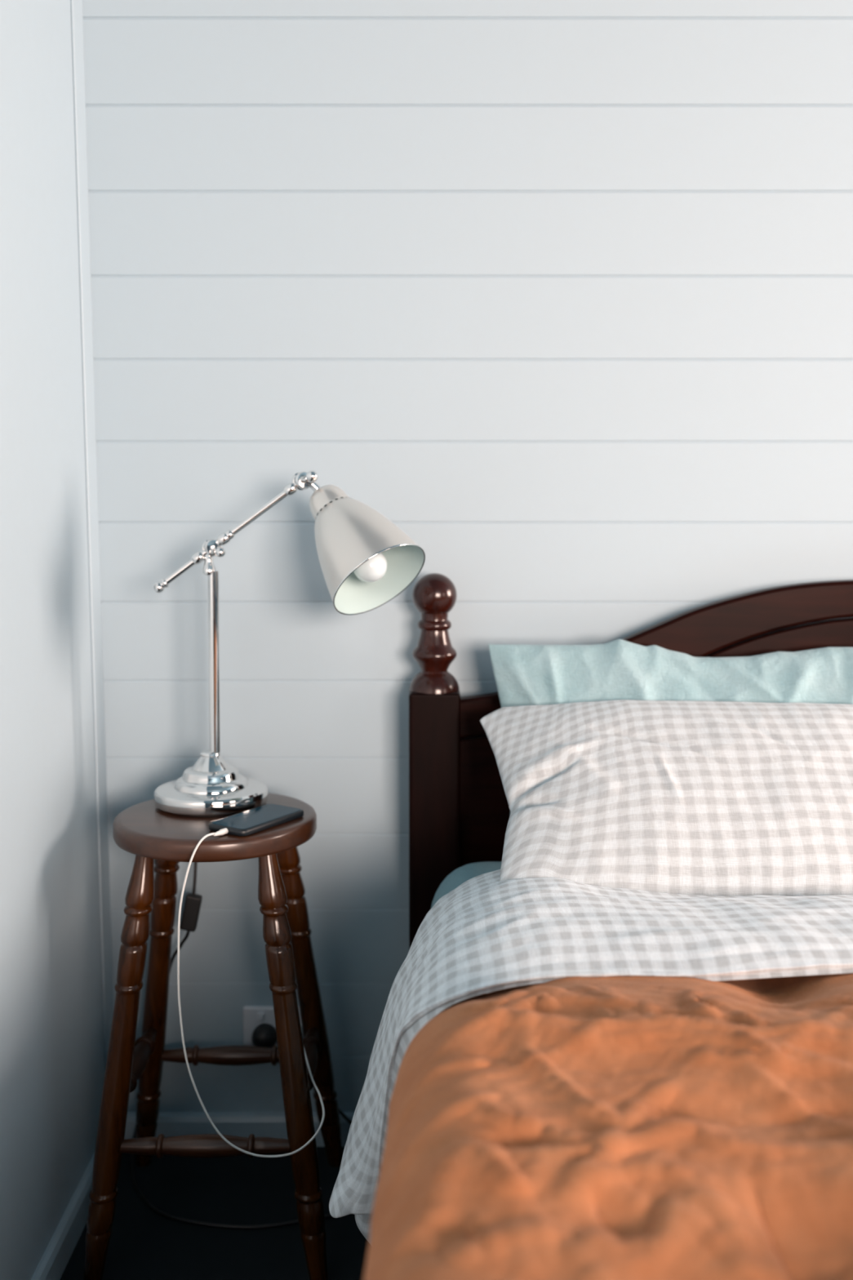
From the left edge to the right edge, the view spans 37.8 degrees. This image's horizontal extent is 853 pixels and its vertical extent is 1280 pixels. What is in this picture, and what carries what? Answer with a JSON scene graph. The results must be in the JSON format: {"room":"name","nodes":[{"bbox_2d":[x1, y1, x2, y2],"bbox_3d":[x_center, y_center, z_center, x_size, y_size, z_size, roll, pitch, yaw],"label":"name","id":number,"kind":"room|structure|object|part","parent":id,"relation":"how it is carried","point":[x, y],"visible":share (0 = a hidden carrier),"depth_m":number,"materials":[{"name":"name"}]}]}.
{"room":"bedroom","nodes":[
{"label":"bedroom","id":0,"kind":"room"},
{"bbox_2d":[0,0,105,1279],"bbox_3d":[-0.620,-0.016,-0.369,0.120,2.490,4.970,0,7,0],"label":"wall","id":1,"kind":"structure","parent":0,"point":[52,1068],"depth_m":1.80,"materials":[{"name":"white paint"}]},
{"bbox_2d":[31,1152,94,1279],"bbox_3d":[-0.553,1.171,-0.228,0.014,0.058,4.970,0,7,0],"label":"baseboard","id":2,"kind":"structure","parent":1,"relation":"attached to","point":[51,1266],"depth_m":1.90,"materials":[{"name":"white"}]},
{"bbox_2d":[71,0,113,1066],"bbox_3d":[-0.558,-0.337,2.066,0.004,2.391,0.058,0,7,0],"label":"trim","id":3,"kind":"structure","parent":1,"relation":"attached to","point":[77,21],"depth_m":2.08,"materials":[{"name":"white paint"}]},
{"bbox_2d":[59,1146,368,1279],"bbox_3d":[1.570,1.250,-0.219,4.500,0.100,5.210,0,7,0],"label":"floor","id":4,"kind":"structure","parent":0,"point":[144,1244],"depth_m":1.98,"materials":[{"name":"black carpet"}]},
{"bbox_2d":[83,792,342,1279],"bbox_3d":[-0.327,0.601,1.969,0.362,0.670,0.362,0,7,0],"label":"stool","id":5,"kind":"object","parent":4,"relation":"on","point":[162,839],"visible":0.94,"depth_m":1.83,"materials":[{"name":"brown wood"}]},
{"bbox_3d":[-0.455,0.631,1.843,0.043,0.640,0.137,7,10,45],"label":"leg","id":6,"kind":"part","parent":5,"relation":"part of","materials":[{"name":"brown wood"}]},
{"bbox_3d":[-0.455,0.601,2.099,0.137,0.640,0.043,7,10,45],"label":"leg","id":7,"kind":"part","parent":5,"relation":"part of","materials":[{"name":"brown wood"}]},
{"bbox_3d":[-0.327,0.285,1.931,0.311,0.034,0.311,0,7,0],"label":"seat","id":8,"kind":"part","parent":5,"relation":"part of","materials":[{"name":"brown wood"}]},
{"bbox_2d":[177,827,324,1157],"bbox_3d":[-0.252,0.500,1.969,0.206,0.490,0.427,0,7,0],"label":"charging cable","id":9,"kind":"object","parent":5,"relation":"on","point":[224,831],"visible":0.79,"depth_m":1.78,"materials":[{"name":"white plastic"}]},
{"bbox_2d":[208,804,303,836],"bbox_3d":[-0.255,0.270,1.871,0.074,0.011,0.146,4,8,33],"label":"phone","id":10,"kind":"object","parent":5,"relation":"on","point":[261,818],"visible":1,"depth_m":1.85,"materials":[{"name":"black"}]},
{"bbox_2d":[129,470,425,1229],"bbox_3d":[-0.260,0.332,2.003,0.516,1.197,0.320,0,7,0],"label":"desk lamp","id":11,"kind":"object","parent":5,"relation":"on","point":[366,560],"visible":0.94,"depth_m":1.93,"materials":[{"name":"silver metal"}]},
{"bbox_3d":[-0.415,-0.085,1.945,0.025,0.023,0.018,0,7,0],"label":"arm knob","id":12,"kind":"part","parent":11,"relation":"part of","materials":[{"name":"silver metal"}]},
{"bbox_2d":[179,893,202,931],"bbox_3d":[-0.399,0.461,2.106,0.038,0.065,0.018,0,7,0],"label":"switch","id":13,"kind":"object","parent":11,"relation":"attached to","point":[188,922],"depth_m":2.10,"materials":[{"name":"black plastic"}]},
{"bbox_3d":[-0.321,-0.136,1.921,0.023,0.016,0.016,6,9,42],"label":"thumb knob","id":14,"kind":"part","parent":11,"relation":"part of","materials":[{"name":"silver metal"}]},
{"bbox_3d":[-0.308,-0.163,1.935,0.227,0.170,0.018,0,7,0],"label":"arm","id":15,"kind":"part","parent":11,"relation":"part of","materials":[{"name":"silver metal"}]},
{"bbox_3d":[-0.286,0.586,2.059,0.465,0.681,0.248,0,7,0],"label":"cord","id":16,"kind":"part","parent":11,"relation":"part of","materials":[{"name":"plastic"}]},
{"bbox_3d":[-0.178,-0.250,1.908,0.027,0.019,0.018,5,8,35],"label":"thumb knob","id":17,"kind":"part","parent":11,"relation":"part of","materials":[{"name":"silver metal"}]},
{"bbox_3d":[-0.087,-0.125,1.871,0.169,0.178,0.166,0,7,0],"label":"lamp shade","id":18,"kind":"part","parent":11,"relation":"part of","materials":[{"name":"silver metal"}]},
{"bbox_3d":[-0.089,-0.123,1.880,0.052,0.071,0.069,-3,8,-25],"label":"bulb","id":19,"kind":"part","parent":11,"relation":"part of","materials":[{"name":"white glass"}]},
{"bbox_3d":[-0.198,0.631,1.843,0.137,0.640,0.043,7,10,45],"label":"leg","id":20,"kind":"part","parent":5,"relation":"part of","materials":[{"name":"brown wood"}]},
{"bbox_3d":[-0.198,0.601,2.099,0.137,0.640,0.043,-7,10,-45],"label":"leg","id":21,"kind":"part","parent":5,"relation":"part of","materials":[{"name":"brown wood"}]},
{"bbox_2d":[408,573,852,950],"bbox_3d":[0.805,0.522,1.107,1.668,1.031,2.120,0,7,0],"label":"headboard","id":22,"kind":"object","parent":4,"relation":"on","point":[460,811],"visible":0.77,"depth_m":2.06,"materials":[{"name":"brown wood"}]},
{"bbox_3d":[0.013,0.498,2.129,0.085,0.837,0.085,0,7,0],"label":"post","id":23,"kind":"part","parent":22,"relation":"part of","materials":[{"name":"brown wood"}]},
{"bbox_2d":[431,861,502,908],"bbox_3d":[0.805,0.597,1.100,1.602,0.272,1.963,0,7,0],"label":"mattress","id":24,"kind":"object","parent":22,"relation":"on","point":[459,876],"visible":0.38,"depth_m":1.95,"materials":[{"name":"teal fabric"}]},
{"bbox_2d":[328,869,852,1242],"bbox_3d":[0.751,0.551,1.526,1.745,0.474,0.724,0,7,0],"label":"sheet","id":25,"kind":"object","parent":24,"relation":"on","point":[487,935],"visible":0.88,"depth_m":1.44,"materials":[{"name":"fabric"}]},
{"bbox_2d":[480,699,852,896],"bbox_3d":[0.471,0.226,1.811,0.776,0.234,0.350,0,7,0],"label":"pillow","id":26,"kind":"object","parent":25,"relation":"on","point":[723,798],"visible":0.91,"depth_m":1.73,"materials":[{"name":"fabric"}]},
{"bbox_2d":[363,973,852,1279],"bbox_3d":[0.803,0.562,0.764,1.787,0.477,1.294,0,7,0],"label":"duvet","id":27,"kind":"object","parent":24,"relation":"on","point":[620,1127],"visible":0.96,"depth_m":0.95,"materials":[{"name":"orange fabric"}]},
{"bbox_2d":[488,639,852,707],"bbox_3d":[0.485,0.174,1.998,0.771,0.346,0.128,0,7,0],"label":"pillow","id":28,"kind":"object","parent":24,"relation":"on","point":[618,668],"visible":0.3,"depth_m":1.98,"materials":[{"name":"teal fabric"}]},
{"bbox_3d":[0.805,0.287,2.103,1.510,0.662,0.024,0,7,0],"label":"headboard panel","id":29,"kind":"part","parent":22,"relation":"part of","materials":[{"name":"brown wood"}]},
{"bbox_3d":[0.805,0.031,2.073,1.510,0.266,0.034,0,7,0],"label":"arched rail","id":30,"kind":"part","parent":22,"relation":"part of","materials":[{"name":"brown wood"}]},
{"bbox_2d":[82,0,852,1111],"bbox_3d":[1.570,-0.318,2.158,4.500,2.491,0.120,0,7,0],"label":"wall","id":31,"kind":"structure","parent":0,"point":[557,293],"depth_m":2.08,"materials":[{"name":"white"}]},
{"bbox_2d":[124,1111,354,1146],"bbox_3d":[1.577,0.878,2.233,4.246,0.058,0.014,0,7,0],"label":"baseboard","id":32,"kind":"structure","parent":31,"relation":"attached to","point":[261,1124],"depth_m":2.23,"materials":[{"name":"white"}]},
{"bbox_2d":[242,1005,303,1044],"bbox_3d":[-0.268,0.685,2.208,0.116,0.072,0.016,0,7,0],"label":"power outlet","id":33,"kind":"object","parent":31,"relation":"attached to","point":[253,1015],"visible":0.48,"depth_m":2.21,"materials":[{"name":"white plastic"}]},
{"bbox_2d":[257,1012,264,1020],"bbox_3d":[-0.293,0.666,2.202,0.012,0.014,0.008,0,7,0],"label":"switch","id":34,"kind":"object","parent":33,"relation":"attached to","point":[260,1015],"depth_m":2.20,"materials":[{"name":"white plastic"}]}
]}

